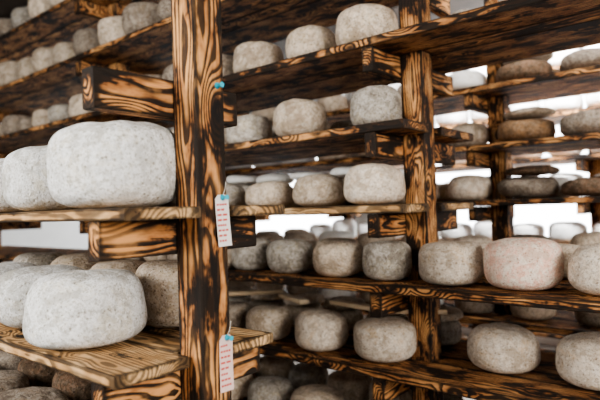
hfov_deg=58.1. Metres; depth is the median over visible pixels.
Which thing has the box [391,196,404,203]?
cheese wheel
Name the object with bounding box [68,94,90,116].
cheese wheel
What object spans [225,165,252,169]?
cheese wheel
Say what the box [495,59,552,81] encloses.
cheese wheel
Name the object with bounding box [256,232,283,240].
cheese wheel
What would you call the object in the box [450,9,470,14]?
cheese wheel
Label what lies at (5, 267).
cheese wheel
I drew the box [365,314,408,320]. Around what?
cheese wheel
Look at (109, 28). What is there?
cheese wheel
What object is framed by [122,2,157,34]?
cheese wheel
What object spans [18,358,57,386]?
cheese wheel
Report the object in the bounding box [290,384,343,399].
cheese wheel
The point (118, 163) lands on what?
cheese wheel
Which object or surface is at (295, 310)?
cheese wheel
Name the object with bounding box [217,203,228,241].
print
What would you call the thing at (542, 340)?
wall
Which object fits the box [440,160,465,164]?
cheese wheel
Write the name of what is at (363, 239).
cheese wheel
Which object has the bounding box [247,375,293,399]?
cheese wheel
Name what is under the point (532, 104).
cheese wheel
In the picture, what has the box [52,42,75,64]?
cheese wheel
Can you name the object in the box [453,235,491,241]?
cheese wheel
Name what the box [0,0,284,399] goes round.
shelf
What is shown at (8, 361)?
cheese wheel
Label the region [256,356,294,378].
cheese wheel
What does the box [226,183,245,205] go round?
cheese wheel
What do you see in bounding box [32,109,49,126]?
cheese wheel
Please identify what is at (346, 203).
cheese wheel
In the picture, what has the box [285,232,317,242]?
cheese wheel
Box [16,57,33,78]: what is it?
cheese wheel
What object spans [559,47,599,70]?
cheese wheel
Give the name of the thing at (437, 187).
cheese wheel
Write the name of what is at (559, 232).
cheese wheel
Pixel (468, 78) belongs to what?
cheese wheel
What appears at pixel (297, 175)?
cheese wheel
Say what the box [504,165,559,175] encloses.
cheese wheel
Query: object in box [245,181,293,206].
cheese wheel
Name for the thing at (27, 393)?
cheese wheel
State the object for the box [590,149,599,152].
cheese wheel
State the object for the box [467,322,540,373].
cheese wheel
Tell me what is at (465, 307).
cheese wheel
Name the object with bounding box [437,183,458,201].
cheese wheel
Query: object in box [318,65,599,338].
rack
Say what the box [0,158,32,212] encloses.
cheese wheel
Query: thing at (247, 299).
cheese wheel
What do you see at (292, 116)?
cheese wheel
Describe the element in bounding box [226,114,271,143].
cheese wheel
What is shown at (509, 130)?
cheese wheel
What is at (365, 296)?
cheese wheel
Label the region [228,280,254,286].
cheese wheel
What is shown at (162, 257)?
cheese wheel
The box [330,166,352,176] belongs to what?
cheese wheel
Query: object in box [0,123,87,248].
wall
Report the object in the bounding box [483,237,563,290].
cheese wheel
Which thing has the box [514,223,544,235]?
cheese wheel
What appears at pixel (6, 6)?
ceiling
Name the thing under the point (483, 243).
cheese wheel
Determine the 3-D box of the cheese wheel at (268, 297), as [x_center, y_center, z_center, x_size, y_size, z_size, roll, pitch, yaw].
[-0.181,0.553,3.158,0.220,0.051,0.218,-1,-1,-38]
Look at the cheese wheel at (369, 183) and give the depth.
2.15 m
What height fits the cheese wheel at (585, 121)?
0.132 m
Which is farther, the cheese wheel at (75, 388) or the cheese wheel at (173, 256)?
the cheese wheel at (173, 256)
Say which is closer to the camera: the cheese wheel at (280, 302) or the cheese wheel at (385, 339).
the cheese wheel at (385, 339)
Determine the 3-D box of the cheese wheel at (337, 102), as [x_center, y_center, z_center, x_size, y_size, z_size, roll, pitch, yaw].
[0.238,-0.693,3.959,0.232,0.152,0.235,-2,-1,9]
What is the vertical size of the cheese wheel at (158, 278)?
0.177 m
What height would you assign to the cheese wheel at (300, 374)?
0.130 m
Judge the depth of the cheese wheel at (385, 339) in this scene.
2.14 m
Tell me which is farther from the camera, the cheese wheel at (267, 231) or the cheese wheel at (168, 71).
the cheese wheel at (267, 231)
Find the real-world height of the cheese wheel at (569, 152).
0.167 m
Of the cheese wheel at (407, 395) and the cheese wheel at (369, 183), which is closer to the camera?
the cheese wheel at (369, 183)
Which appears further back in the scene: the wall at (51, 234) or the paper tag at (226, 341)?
the wall at (51, 234)
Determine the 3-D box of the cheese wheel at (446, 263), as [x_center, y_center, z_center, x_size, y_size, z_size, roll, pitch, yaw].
[0.570,0.236,2.041,0.238,0.162,0.240,-2,-1,7]
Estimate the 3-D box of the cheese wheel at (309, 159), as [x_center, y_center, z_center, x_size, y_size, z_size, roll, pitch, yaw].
[-0.013,-0.348,4.172,0.269,0.153,0.267,-1,-1,-22]
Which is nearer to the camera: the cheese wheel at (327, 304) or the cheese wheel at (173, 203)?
the cheese wheel at (173, 203)
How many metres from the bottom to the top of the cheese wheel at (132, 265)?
0.167 m
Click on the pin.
(221, 84)
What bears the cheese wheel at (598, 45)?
on the rack at (589, 163)
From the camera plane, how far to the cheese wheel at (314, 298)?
2.92 m
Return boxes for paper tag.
[215,182,231,246]
[219,321,233,392]
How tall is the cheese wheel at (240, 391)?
0.156 m
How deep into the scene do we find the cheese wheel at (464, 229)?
4.61 m
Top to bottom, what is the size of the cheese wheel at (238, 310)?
0.150 m
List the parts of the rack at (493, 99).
post, post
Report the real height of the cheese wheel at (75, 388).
0.159 m
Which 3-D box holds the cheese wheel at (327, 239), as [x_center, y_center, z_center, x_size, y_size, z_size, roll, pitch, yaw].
[0.202,0.270,2.823,0.236,0.142,0.230,-2,-1,1]
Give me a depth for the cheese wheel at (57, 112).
3.82 m
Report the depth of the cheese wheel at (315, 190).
2.36 m
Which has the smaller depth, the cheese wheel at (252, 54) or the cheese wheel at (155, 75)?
the cheese wheel at (252, 54)
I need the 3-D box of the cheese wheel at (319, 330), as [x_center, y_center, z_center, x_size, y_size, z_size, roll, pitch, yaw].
[0.095,0.581,2.430,0.240,0.172,0.242,-1,-1,-38]
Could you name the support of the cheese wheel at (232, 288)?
on the shelf at (418, 55)
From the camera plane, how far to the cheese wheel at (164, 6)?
2.96 m
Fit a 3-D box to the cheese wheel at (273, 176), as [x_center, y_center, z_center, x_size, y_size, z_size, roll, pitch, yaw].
[-0.142,-0.117,3.068,0.217,0.064,0.218,-2,-1,1]
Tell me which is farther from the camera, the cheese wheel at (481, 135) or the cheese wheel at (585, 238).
the cheese wheel at (481, 135)
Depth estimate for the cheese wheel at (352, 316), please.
2.73 m
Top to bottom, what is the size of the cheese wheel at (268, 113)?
0.158 m
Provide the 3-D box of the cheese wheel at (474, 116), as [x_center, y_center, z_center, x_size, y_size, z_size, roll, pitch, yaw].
[1.568,-0.754,4.552,0.265,0.213,0.263,-2,-1,-6]
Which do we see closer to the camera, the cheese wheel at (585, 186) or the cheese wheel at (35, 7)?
the cheese wheel at (585, 186)
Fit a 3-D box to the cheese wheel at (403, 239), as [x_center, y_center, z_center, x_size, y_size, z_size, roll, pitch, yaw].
[0.787,0.286,3.506,0.268,0.138,0.264,-2,-1,17]
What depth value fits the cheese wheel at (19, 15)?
4.16 m
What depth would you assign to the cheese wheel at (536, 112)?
2.99 m
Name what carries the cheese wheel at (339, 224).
on the rack at (589, 163)
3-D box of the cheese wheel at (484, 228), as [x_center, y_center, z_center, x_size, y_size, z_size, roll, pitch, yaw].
[1.597,0.254,4.535,0.271,0.187,0.272,-2,-1,38]
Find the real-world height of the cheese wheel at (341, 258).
0.154 m
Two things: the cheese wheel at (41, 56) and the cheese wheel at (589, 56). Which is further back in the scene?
the cheese wheel at (41, 56)
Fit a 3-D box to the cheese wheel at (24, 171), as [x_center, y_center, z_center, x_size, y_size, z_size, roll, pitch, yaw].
[-0.639,-0.055,1.436,0.272,0.171,0.271,-2,-1,22]
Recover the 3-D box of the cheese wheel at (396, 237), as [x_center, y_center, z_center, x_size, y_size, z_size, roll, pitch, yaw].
[0.911,0.287,5.114,0.254,0.182,0.255,-2,-1,-3]
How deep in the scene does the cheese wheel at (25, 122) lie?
4.19 m
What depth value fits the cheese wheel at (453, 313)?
2.39 m
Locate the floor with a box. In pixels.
[260,334,556,399]
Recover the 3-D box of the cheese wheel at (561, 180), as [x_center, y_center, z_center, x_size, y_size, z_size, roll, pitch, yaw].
[1.524,-0.075,3.265,0.229,0.127,0.231,-3,-1,42]
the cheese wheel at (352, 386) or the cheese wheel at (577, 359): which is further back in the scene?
the cheese wheel at (352, 386)
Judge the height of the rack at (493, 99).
3.144 m
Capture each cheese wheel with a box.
[0,18,13,35]
[0,60,18,86]
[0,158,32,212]
[0,262,36,275]
[0,264,83,328]
[0,350,22,370]
[0,370,29,391]
[0,386,68,399]
[1,115,24,134]
[2,145,78,210]
[11,6,31,27]
[13,252,64,265]
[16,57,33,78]
[16,116,32,130]
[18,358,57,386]
[22,269,147,349]
[28,0,49,17]
[32,47,52,71]
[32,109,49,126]
[47,120,175,208]
[48,104,69,121]
[49,0,63,7]
[50,252,97,269]
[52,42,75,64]
[52,370,91,399]
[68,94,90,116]
[73,28,99,54]
[90,259,144,273]
[98,16,125,44]
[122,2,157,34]
[135,259,178,327]
[143,255,166,260]
[147,74,162,78]
[157,0,170,20]
[158,198,175,206]
[162,64,172,80]
[167,254,176,259]
[222,54,233,75]
[224,128,228,143]
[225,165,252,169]
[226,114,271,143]
[226,175,258,184]
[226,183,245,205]
[228,249,234,267]
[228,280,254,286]
[228,286,253,296]
[229,295,251,302]
[229,301,251,327]
[231,238,270,270]
[231,374,252,399]
[233,41,283,72]
[240,184,250,204]
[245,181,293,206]
[246,305,291,339]
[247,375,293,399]
[249,299,285,307]
[250,289,286,300]
[251,108,274,121]
[252,162,281,166]
[255,282,283,289]
[256,173,293,183]
[256,230,279,234]
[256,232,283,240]
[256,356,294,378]
[266,239,312,273]
[272,125,278,136]
[273,99,326,135]
[282,158,314,163]
[283,228,308,238]
[284,292,324,304]
[284,304,322,324]
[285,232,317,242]
[286,25,336,57]
[286,285,317,293]
[288,363,328,389]
[290,172,329,179]
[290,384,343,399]
[293,174,345,206]
[295,309,347,351]
[308,241,316,250]
[309,224,331,238]
[313,241,362,276]
[317,95,347,111]
[317,238,359,244]
[318,154,350,159]
[318,231,354,241]
[320,288,356,298]
[324,296,364,309]
[327,308,363,330]
[327,371,371,399]
[330,120,352,128]
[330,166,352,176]
[332,219,356,236]
[336,3,398,44]
[339,178,357,205]
[341,93,350,100]
[344,163,405,204]
[350,85,401,124]
[353,317,416,362]
[356,222,367,236]
[358,232,394,247]
[360,292,369,302]
[362,241,411,280]
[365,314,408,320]
[369,382,410,399]
[387,83,400,89]
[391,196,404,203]
[395,235,405,239]
[401,236,440,242]
[419,241,483,285]
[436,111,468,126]
[436,182,439,198]
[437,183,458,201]
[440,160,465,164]
[440,223,473,239]
[440,305,462,321]
[441,320,461,345]
[443,393,463,399]
[449,70,485,89]
[449,175,491,200]
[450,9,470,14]
[450,122,489,146]
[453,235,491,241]
[454,301,493,313]
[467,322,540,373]
[469,66,485,75]
[470,111,487,121]
[473,220,491,239]
[477,241,491,250]
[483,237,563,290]
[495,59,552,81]
[497,119,555,141]
[497,176,558,198]
[503,53,553,64]
[504,106,555,119]
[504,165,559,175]
[509,101,539,110]
[510,305,555,319]
[511,154,542,159]
[513,234,551,239]
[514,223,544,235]
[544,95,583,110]
[544,177,570,197]
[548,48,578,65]
[548,135,582,155]
[548,221,587,242]
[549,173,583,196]
[555,331,599,390]
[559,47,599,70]
[559,108,599,134]
[559,243,580,278]
[561,176,599,196]
[568,243,599,295]
[570,232,599,245]
[574,311,599,326]
[584,44,599,48]
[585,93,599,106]
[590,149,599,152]
[592,222,599,231]
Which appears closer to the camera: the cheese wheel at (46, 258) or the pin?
the pin
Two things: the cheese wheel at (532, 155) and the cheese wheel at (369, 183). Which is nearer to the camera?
the cheese wheel at (369, 183)
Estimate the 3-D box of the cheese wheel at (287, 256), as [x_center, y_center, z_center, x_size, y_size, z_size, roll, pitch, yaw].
[-0.047,0.264,2.549,0.221,0.159,0.224,-2,-1,18]
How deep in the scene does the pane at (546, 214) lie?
5.86 m
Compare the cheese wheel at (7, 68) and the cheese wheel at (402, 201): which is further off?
the cheese wheel at (7, 68)
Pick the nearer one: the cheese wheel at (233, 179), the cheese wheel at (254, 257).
the cheese wheel at (254, 257)
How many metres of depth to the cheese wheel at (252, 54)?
2.58 m
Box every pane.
[253,158,342,234]
[435,95,590,237]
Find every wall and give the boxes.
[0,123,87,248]
[167,47,583,345]
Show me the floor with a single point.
(542, 346)
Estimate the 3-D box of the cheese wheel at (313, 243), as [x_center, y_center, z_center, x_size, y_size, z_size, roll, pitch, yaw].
[0.004,0.287,2.988,0.222,0.124,0.221,-2,-1,-8]
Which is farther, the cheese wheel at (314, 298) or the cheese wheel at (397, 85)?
the cheese wheel at (397, 85)
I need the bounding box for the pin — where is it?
[215,82,223,88]
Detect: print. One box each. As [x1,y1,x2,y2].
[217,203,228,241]
[221,344,230,387]
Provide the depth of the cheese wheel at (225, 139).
2.76 m
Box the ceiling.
[0,0,483,59]
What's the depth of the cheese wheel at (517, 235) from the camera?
3.02 m
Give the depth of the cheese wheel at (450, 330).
2.38 m
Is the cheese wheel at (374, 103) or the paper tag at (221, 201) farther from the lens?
the cheese wheel at (374, 103)
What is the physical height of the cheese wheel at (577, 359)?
0.173 m
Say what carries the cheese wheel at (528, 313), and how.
on the rack at (493, 99)
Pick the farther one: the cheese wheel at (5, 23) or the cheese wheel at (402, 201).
the cheese wheel at (5, 23)
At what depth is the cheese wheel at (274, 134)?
2.98 m
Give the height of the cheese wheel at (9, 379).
0.150 m
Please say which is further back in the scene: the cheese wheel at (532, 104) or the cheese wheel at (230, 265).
the cheese wheel at (532, 104)
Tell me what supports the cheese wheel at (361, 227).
on the rack at (589, 163)
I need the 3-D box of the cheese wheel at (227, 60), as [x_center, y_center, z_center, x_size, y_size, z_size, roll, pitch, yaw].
[-0.428,-0.683,2.872,0.259,0.165,0.257,-2,-1,11]
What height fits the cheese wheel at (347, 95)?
0.197 m
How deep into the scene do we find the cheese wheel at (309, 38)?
2.38 m
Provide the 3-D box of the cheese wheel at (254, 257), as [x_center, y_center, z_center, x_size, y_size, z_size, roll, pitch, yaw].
[-0.240,0.272,2.735,0.213,0.159,0.212,-2,-1,34]
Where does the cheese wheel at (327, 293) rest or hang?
on the rack at (493, 99)
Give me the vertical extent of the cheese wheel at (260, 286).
0.155 m
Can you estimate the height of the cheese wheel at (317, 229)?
0.158 m
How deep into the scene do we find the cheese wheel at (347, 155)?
3.85 m
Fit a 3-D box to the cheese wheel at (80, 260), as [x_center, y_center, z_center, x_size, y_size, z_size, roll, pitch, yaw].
[-0.743,0.268,1.807,0.195,0.178,0.194,-1,-1,-28]
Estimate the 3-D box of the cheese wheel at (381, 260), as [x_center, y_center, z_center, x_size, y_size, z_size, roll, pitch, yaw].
[0.356,0.246,2.208,0.201,0.160,0.204,-2,-1,15]
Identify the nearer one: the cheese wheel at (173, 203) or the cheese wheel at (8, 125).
the cheese wheel at (173, 203)
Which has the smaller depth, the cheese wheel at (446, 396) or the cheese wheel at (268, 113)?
the cheese wheel at (446, 396)
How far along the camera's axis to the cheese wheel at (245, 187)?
3.16 m
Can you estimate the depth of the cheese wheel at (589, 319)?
2.78 m
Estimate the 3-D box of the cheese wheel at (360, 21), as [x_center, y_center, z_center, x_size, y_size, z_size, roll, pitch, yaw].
[0.282,-0.719,2.280,0.265,0.175,0.265,-2,-1,-8]
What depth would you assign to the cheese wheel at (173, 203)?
1.34 m
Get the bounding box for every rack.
[225,0,599,334]
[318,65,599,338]
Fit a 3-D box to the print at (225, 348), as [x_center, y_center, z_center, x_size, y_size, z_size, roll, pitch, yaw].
[-0.159,0.357,1.166,0.003,0.088,0.028,-2,-3,40]
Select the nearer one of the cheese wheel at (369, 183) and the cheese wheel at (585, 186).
the cheese wheel at (369, 183)
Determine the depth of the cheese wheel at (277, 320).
2.57 m
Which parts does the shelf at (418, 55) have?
post, post, wooden slat, wooden slat, wooden slat, post, wooden slat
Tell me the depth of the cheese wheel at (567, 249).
2.02 m
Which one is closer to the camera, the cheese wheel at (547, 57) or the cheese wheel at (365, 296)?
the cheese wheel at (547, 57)
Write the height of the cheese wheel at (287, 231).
0.159 m
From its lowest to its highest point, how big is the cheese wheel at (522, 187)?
0.128 m
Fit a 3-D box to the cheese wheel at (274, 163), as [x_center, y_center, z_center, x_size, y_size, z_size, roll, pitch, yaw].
[-0.272,-0.327,4.391,0.262,0.134,0.266,-1,-1,-21]
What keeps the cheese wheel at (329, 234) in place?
on the rack at (493, 99)
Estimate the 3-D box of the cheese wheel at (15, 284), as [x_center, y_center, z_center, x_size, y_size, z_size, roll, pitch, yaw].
[-0.719,0.269,1.519,0.269,0.165,0.267,-2,-1,34]
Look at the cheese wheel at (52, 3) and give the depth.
3.77 m
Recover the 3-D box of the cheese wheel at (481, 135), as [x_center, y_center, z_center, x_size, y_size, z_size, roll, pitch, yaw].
[1.029,-0.392,3.300,0.247,0.151,0.245,-2,-1,33]
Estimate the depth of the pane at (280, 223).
8.19 m
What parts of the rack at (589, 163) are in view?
post, post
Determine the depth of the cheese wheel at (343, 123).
2.68 m
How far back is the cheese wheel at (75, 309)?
1.20 m
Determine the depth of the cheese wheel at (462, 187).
3.19 m
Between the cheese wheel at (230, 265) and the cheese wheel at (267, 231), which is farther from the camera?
the cheese wheel at (267, 231)
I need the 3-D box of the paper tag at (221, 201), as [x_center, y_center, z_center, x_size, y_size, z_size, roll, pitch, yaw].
[-0.162,0.030,1.171,0.016,0.142,0.042,-3,-1,40]
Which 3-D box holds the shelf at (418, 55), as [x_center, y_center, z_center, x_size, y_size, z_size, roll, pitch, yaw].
[-0.405,0.038,3.095,7.800,3.144,0.661,-2,-1,40]
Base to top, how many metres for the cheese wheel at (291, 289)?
0.136 m
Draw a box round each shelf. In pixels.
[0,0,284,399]
[0,0,599,399]
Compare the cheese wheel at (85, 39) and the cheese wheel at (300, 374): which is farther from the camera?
the cheese wheel at (85, 39)
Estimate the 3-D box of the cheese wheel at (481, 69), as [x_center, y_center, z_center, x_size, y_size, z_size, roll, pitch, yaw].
[1.559,-1.085,4.558,0.253,0.186,0.255,-1,-1,-45]
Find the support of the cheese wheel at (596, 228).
on the rack at (589, 163)
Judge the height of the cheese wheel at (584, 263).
0.166 m

